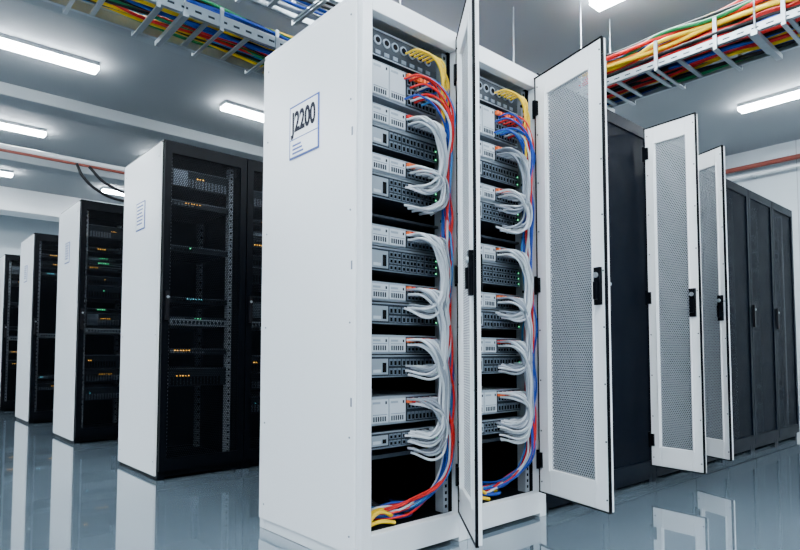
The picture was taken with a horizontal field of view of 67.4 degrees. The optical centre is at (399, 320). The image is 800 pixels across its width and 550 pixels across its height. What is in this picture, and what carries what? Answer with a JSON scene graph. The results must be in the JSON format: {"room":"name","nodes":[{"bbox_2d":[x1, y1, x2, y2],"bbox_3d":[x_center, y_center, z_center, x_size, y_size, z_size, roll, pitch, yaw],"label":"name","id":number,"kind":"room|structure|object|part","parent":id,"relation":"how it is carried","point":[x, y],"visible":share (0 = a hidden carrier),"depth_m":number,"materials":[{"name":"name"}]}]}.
{"room":"server room","nodes":[
{"label":"server room","id":0,"kind":"room"},
{"bbox_2d":[0,215,58,256],"bbox_3d":[-7.096,-0.401,12.587,13.600,3.800,0.200,3,-4,-41],"label":"wall","id":1,"kind":"structure","parent":0,"point":[14,230],"depth_m":12.03,"materials":[{"name":"paint"}]},
{"bbox_2d":[0,0,799,204],"bbox_3d":[-1.066,-2.711,5.885,13.600,0.100,18.400,3,-4,-41],"label":"ceiling","id":2,"kind":"structure","parent":0,"point":[134,77],"depth_m":6.55,"materials":[{"name":"paint"}]},
{"bbox_2d":[0,169,12,176],"bbox_3d":[-6.845,-2.433,9.442,1.270,0.075,0.162,3,-4,-41],"label":"ceiling lamp","id":3,"kind":"object","parent":2,"relation":"attached to","point":[7,173],"depth_m":9.75,"materials":[{"name":"white plastic"}]},
{"bbox_2d":[0,119,46,137],"bbox_3d":[-5.222,-2.530,7.609,1.270,0.075,0.162,3,-4,-41],"label":"ceiling lamp","id":4,"kind":"object","parent":2,"relation":"attached to","point":[4,124],"depth_m":7.82,"materials":[{"name":"white plastic"}]},
{"bbox_2d":[0,33,99,74],"bbox_3d":[-3.598,-2.628,5.777,1.270,0.075,0.162,3,-4,-41],"label":"ceiling lamp","id":5,"kind":"object","parent":2,"relation":"attached to","point":[7,42],"depth_m":5.87,"materials":[{"name":"white plastic"}]},
{"bbox_2d":[0,186,123,221],"bbox_3d":[-6.268,-2.138,11.742,13.200,0.420,0.500,3,-4,-41],"label":"ceiling beam","id":6,"kind":"structure","parent":2,"relation":"attached to","point":[15,202],"depth_m":11.05,"materials":[{"name":"white paint"}]},
{"bbox_2d":[0,151,124,185],"bbox_3d":[-4.694,-2.373,9.973,13.200,0.140,0.350,3,-4,-41],"label":"ceiling beam","id":7,"kind":"structure","parent":2,"relation":"attached to","point":[8,159],"depth_m":9.29,"materials":[{"name":"paint"}]},
{"bbox_2d":[0,143,125,201],"bbox_3d":[-3.478,-2.056,8.581,13.000,0.920,0.260,3,-4,-41],"label":"conduit pipe","id":8,"kind":"object","parent":2,"relation":"hanging from","point":[91,165],"visible":0.45,"depth_m":7.87,"materials":[{"name":"metal"}]},
{"bbox_2d":[101,187,124,195],"bbox_3d":[-4.868,-2.340,11.188,1.270,0.075,0.162,3,-4,-41],"label":"ceiling lamp","id":9,"kind":"object","parent":2,"relation":"attached to","point":[108,190],"depth_m":10.82,"materials":[{"name":"white plastic"}]},
{"bbox_2d":[0,81,262,161],"bbox_3d":[-2.971,-2.476,8.029,13.200,0.140,0.350,3,-4,-41],"label":"ceiling beam","id":10,"kind":"structure","parent":2,"relation":"attached to","point":[11,95],"depth_m":7.41,"materials":[{"name":"paint"}]},
{"bbox_2d":[18,0,263,81],"bbox_3d":[-1.315,-2.576,6.159,13.200,0.140,0.350,3,-4,-41],"label":"ceiling beam","id":11,"kind":"structure","parent":2,"relation":"attached to","point":[38,3],"depth_m":5.36,"materials":[{"name":"metal"}]},
{"bbox_2d":[42,0,293,75],"bbox_3d":[-0.755,-2.313,4.755,8.002,0.815,0.510,3,-4,-41],"label":"cable tray","id":12,"kind":"object","parent":2,"relation":"hanging from","point":[211,30],"visible":0.26,"depth_m":4.09,"materials":[{"name":"metal"}]},
{"bbox_2d":[220,100,263,121],"bbox_3d":[-1.621,-2.535,7.524,1.270,0.075,0.162,3,-4,-41],"label":"ceiling lamp","id":13,"kind":"object","parent":2,"relation":"attached to","point":[227,106],"depth_m":7.23,"materials":[{"name":"white plastic"}]},
{"bbox_2d":[235,0,513,62],"bbox_3d":[-0.321,-2.389,4.268,8.001,0.715,0.440,3,-4,-41],"label":"cable tray","id":14,"kind":"object","parent":2,"relation":"hanging from","point":[297,13],"visible":0.05,"depth_m":4.04,"materials":[{"name":"metal"}]},
{"bbox_2d":[589,0,622,11],"bbox_3d":[2.052,-2.692,4.576,0.162,0.075,1.270,3,-4,-41],"label":"ceiling lamp","id":15,"kind":"object","parent":2,"relation":"attached to","point":[599,5],"depth_m":4.98,"materials":[{"name":"white plastic"}]},
{"bbox_2d":[577,0,799,112],"bbox_3d":[2.987,-2.047,3.691,0.534,1.459,4.600,3,-4,-41],"label":"cable tray","id":16,"kind":"object","parent":2,"relation":"hanging from","point":[680,55],"visible":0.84,"depth_m":4.41,"materials":[{"name":"metal"}]},
{"bbox_2d":[737,86,799,113],"bbox_3d":[4.509,-2.576,6.746,0.162,0.075,1.270,3,-4,-41],"label":"ceiling lamp","id":17,"kind":"object","parent":2,"relation":"attached to","point":[794,93],"depth_m":6.94,"materials":[{"name":"white plastic"}]},
{"bbox_2d":[0,409,799,549],"bbox_3d":[-1.066,1.184,5.678,13.600,0.100,18.400,3,-4,-41],"label":"floor","id":18,"kind":"structure","parent":0,"point":[56,493],"depth_m":3.19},
{"bbox_2d":[0,254,20,410],"bbox_3d":[-5.724,0.183,9.067,0.618,2.260,0.818,3,-4,-41],"label":"tall cabinet","id":19,"kind":"object","parent":18,"relation":"on","point":[9,263],"visible":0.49,"depth_m":8.68,"materials":[{"name":"metal"}]},
{"bbox_3d":[-5.965,0.168,8.890,0.016,2.210,0.756,3,-4,-41],"label":"panel","id":20,"kind":"part","parent":19,"relation":"part of","materials":[{"name":"metal"}]},
{"bbox_2d":[15,233,58,423],"bbox_3d":[-4.365,0.101,7.534,0.618,2.260,0.818,3,-4,-41],"label":"tall cabinet","id":21,"kind":"object","parent":18,"relation":"on","point":[35,377],"visible":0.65,"depth_m":7.22,"materials":[{"name":"metal"}]},
{"bbox_3d":[-4.606,0.087,7.357,0.016,2.210,0.756,3,-4,-41],"label":"panel","id":22,"kind":"part","parent":21,"relation":"part of","materials":[{"name":"metal"}]},
{"bbox_3d":[-4.102,0.066,7.253,0.592,2.180,0.046,3,-4,-41],"label":"door","id":23,"kind":"part","parent":21,"relation":"part of","materials":[{"name":"black"}]},
{"bbox_2d":[53,199,123,443],"bbox_3d":[-2.994,0.018,5.986,0.618,2.260,0.818,3,-4,-41],"label":"tall cabinet","id":24,"kind":"object","parent":18,"relation":"on","point":[90,249],"visible":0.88,"depth_m":5.70,"materials":[{"name":"metal"}]},
{"bbox_3d":[-3.235,0.004,5.809,0.016,2.210,0.756,3,-4,-41],"label":"panel","id":25,"kind":"part","parent":24,"relation":"part of","materials":[{"name":"metal"}]},
{"bbox_3d":[-2.731,-0.017,5.705,0.592,2.180,0.046,3,-4,-41],"label":"door","id":26,"kind":"part","parent":24,"relation":"part of","materials":[{"name":"black"}]},
{"bbox_2d":[118,139,246,480],"bbox_3d":[-1.602,-0.065,4.415,0.618,2.260,0.818,3,-4,-41],"label":"tall cabinet","id":27,"kind":"object","parent":18,"relation":"on","point":[176,354],"visible":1,"depth_m":4.21,"materials":[{"name":"metal"}]},
{"bbox_3d":[-1.843,-0.080,4.238,0.016,2.210,0.756,3,-4,-41],"label":"panel","id":28,"kind":"part","parent":27,"relation":"part of","materials":[{"name":"metal"}]},
{"bbox_3d":[-1.339,-0.100,4.134,0.592,2.180,0.046,3,-4,-41],"label":"door","id":29,"kind":"part","parent":27,"relation":"part of","materials":[{"name":"black"}]},
{"bbox_2d":[211,158,262,468],"bbox_3d":[-1.145,-0.044,4.819,0.598,2.260,0.818,3,-4,-41],"label":"tall cabinet","id":30,"kind":"object","parent":18,"relation":"on","point":[254,210],"visible":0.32,"depth_m":4.39,"materials":[{"name":"metal"}]},
{"bbox_3d":[-0.890,-0.079,4.531,0.592,2.180,0.046,3,-4,-41],"label":"door","id":31,"kind":"part","parent":30,"relation":"part of","materials":[{"name":"black"}]},
{"bbox_2d":[259,0,482,549],"bbox_3d":[-0.065,-0.178,2.682,0.617,2.300,1.177,3,-4,-41],"label":"rack","id":32,"kind":"object","parent":18,"relation":"on","point":[366,276],"visible":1,"depth_m":2.57,"materials":[{"name":"metal"}]},
{"bbox_3d":[-0.420,-0.190,2.637,0.012,2.220,0.750,3,-4,-41],"label":"panel","id":33,"kind":"part","parent":32,"relation":"part of","materials":[{"name":"white metal"}]},
{"bbox_3d":[0.280,-0.243,2.458,0.002,1.907,0.308,0,-3,-2],"label":"door","id":34,"kind":"part","parent":32,"relation":"part of","materials":[{"name":"grey metal"}]},
{"bbox_3d":[0.274,-0.238,2.457,0.030,2.127,0.480,0,-3,-2],"label":"door","id":35,"kind":"part","parent":32,"relation":"part of","materials":[{"name":"white metal"}]},
{"bbox_2d":[464,35,613,538],"bbox_3d":[0.418,-0.158,3.055,0.598,2.300,1.258,3,-4,-41],"label":"rack","id":36,"kind":"object","parent":18,"relation":"on","point":[517,368],"visible":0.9,"depth_m":2.96,"materials":[{"name":"metal"}]},
{"bbox_3d":[0.263,-0.148,3.230,0.598,2.300,0.790,3,-4,-41],"label":"frame","id":37,"kind":"part","parent":36,"relation":"part of","materials":[{"name":"white metal"}]},
{"bbox_3d":[0.822,-0.220,2.884,0.002,1.907,0.303,2,-3,-26],"label":"door","id":38,"kind":"part","parent":36,"relation":"part of","materials":[{"name":"grey metal"}]},
{"bbox_3d":[0.817,-0.215,2.881,0.030,2.127,0.475,2,-3,-26],"label":"door","id":39,"kind":"part","parent":36,"relation":"part of","materials":[{"name":"white metal"}]},
{"bbox_2d":[536,73,594,512],"bbox_3d":[0.722,-0.142,3.617,0.598,2.328,0.818,3,-4,-41],"label":"tall cabinet","id":40,"kind":"object","parent":18,"relation":"on","point":[551,501],"visible":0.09,"depth_m":3.32,"materials":[{"name":"metal"}]},
{"bbox_3d":[0.706,-0.141,3.635,0.598,2.328,0.770,3,-4,-41],"label":"frame","id":41,"kind":"part","parent":40,"relation":"part of","materials":[{"name":"white metal"}]},
{"bbox_2d":[607,109,706,488],"bbox_3d":[1.286,-0.127,3.885,0.598,2.328,1.162,3,-4,-41],"label":"tall cabinet","id":42,"kind":"object","parent":18,"relation":"on","point":[638,447],"visible":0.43,"depth_m":3.71,"materials":[{"name":"metal"}]},
{"bbox_3d":[1.427,-0.157,3.726,0.592,2.245,0.046,3,-4,-41],"label":"door","id":43,"kind":"part","parent":42,"relation":"part of","materials":[{"name":"metal"}]},
{"bbox_3d":[1.155,-0.119,4.032,0.598,2.328,0.770,3,-4,-41],"label":"frame","id":44,"kind":"part","parent":42,"relation":"part of","materials":[{"name":"black metal"}]},
{"bbox_3d":[1.687,-0.179,3.696,0.002,1.920,0.204,2,-4,-36],"label":"door","id":45,"kind":"part","parent":42,"relation":"part of","materials":[{"name":"grey metal"}]},
{"bbox_3d":[1.682,-0.174,3.693,0.030,2.140,0.340,2,-4,-36],"label":"door","id":46,"kind":"part","parent":42,"relation":"part of","materials":[{"name":"white metal"}]},
{"bbox_2d":[652,141,733,480],"bbox_3d":[1.715,-0.105,4.304,0.598,2.328,1.104,3,-4,-41],"label":"tall cabinet","id":47,"kind":"object","parent":18,"relation":"on","point":[722,449],"visible":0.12,"depth_m":4.08,"materials":[{"name":"metal"}]},
{"bbox_3d":[1.605,-0.098,4.429,0.598,2.328,0.770,3,-4,-41],"label":"frame","id":48,"kind":"part","parent":47,"relation":"part of","materials":[{"name":"white metal"}]},
{"bbox_3d":[1.877,-0.135,4.123,0.592,2.245,0.046,3,-4,-41],"label":"door","id":49,"kind":"part","parent":47,"relation":"part of","materials":[{"name":"metal"}]},
{"bbox_3d":[2.130,-0.131,4.123,0.002,1.870,0.184,1,-3,-18],"label":"door","id":50,"kind":"part","parent":47,"relation":"part of","materials":[{"name":"grey metal"}]},
{"bbox_3d":[2.124,-0.126,4.120,0.030,2.090,0.300,1,-3,-18],"label":"door","id":51,"kind":"part","parent":47,"relation":"part of","materials":[{"name":"white metal"}]},
{"bbox_2d":[677,169,722,461],"bbox_3d":[2.070,-0.044,4.806,0.598,2.260,0.818,3,-4,-41],"label":"tall cabinet","id":52,"kind":"object","parent":18,"relation":"on","point":[708,459],"visible":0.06,"depth_m":4.57,"materials":[{"name":"metal"}]},
{"bbox_3d":[2.326,-0.080,4.519,0.592,2.180,0.046,3,-4,-41],"label":"door","id":53,"kind":"part","parent":52,"relation":"part of","materials":[{"name":"metal"}]},
{"bbox_3d":[2.054,-0.043,4.824,0.598,2.260,0.770,3,-4,-41],"label":"frame","id":54,"kind":"part","parent":52,"relation":"part of","materials":[{"name":"white metal"}]},
{"bbox_2d":[713,178,755,453],"bbox_3d":[2.519,-0.023,5.203,0.598,2.260,0.818,3,-4,-41],"label":"tall cabinet","id":55,"kind":"object","parent":18,"relation":"on","point":[742,381],"visible":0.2,"depth_m":4.97,"materials":[{"name":"metal"}]},
{"bbox_3d":[2.504,-0.022,5.221,0.598,2.260,0.770,3,-4,-41],"label":"frame","id":56,"kind":"part","parent":55,"relation":"part of","materials":[{"name":"black metal"}]},
{"bbox_2d":[736,189,778,450],"bbox_3d":[2.969,-0.002,5.600,0.598,2.260,0.818,3,-4,-41],"label":"tall cabinet","id":57,"kind":"object","parent":18,"relation":"on","point":[760,218],"visible":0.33,"depth_m":5.33,"materials":[{"name":"metal"}]},
{"bbox_3d":[2.953,-0.001,5.618,0.598,2.260,0.770,3,-4,-41],"label":"frame","id":58,"kind":"part","parent":57,"relation":"part of","materials":[{"name":"black metal"}]},
{"bbox_2d":[757,201,799,443],"bbox_3d":[3.418,0.019,5.997,0.598,2.260,0.818,3,-4,-41],"label":"tall cabinet","id":59,"kind":"object","parent":18,"relation":"on","point":[789,401],"visible":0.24,"depth_m":5.74,"materials":[{"name":"metal"}]},
{"bbox_3d":[3.674,-0.016,5.710,0.592,2.180,0.046,3,-4,-41],"label":"door","id":60,"kind":"part","parent":59,"relation":"part of","materials":[{"name":"metal"}]},
{"bbox_2d":[709,139,799,405],"bbox_3d":[3.950,-0.527,10.213,0.204,3.800,18.000,3,-4,-41],"label":"wall","id":61,"kind":"structure","parent":0,"point":[782,187],"depth_m":8.49,"materials":[{"name":"paint"}]},
{"bbox_2d":[725,154,799,179],"bbox_3d":[3.802,-2.095,10.165,0.200,0.185,17.800,3,-4,-41],"label":"pipe","id":62,"kind":"object","parent":61,"relation":"attached to","point":[796,156],"visible":0.11,"depth_m":8.52,"materials":[{"name":"metal"}]}
]}

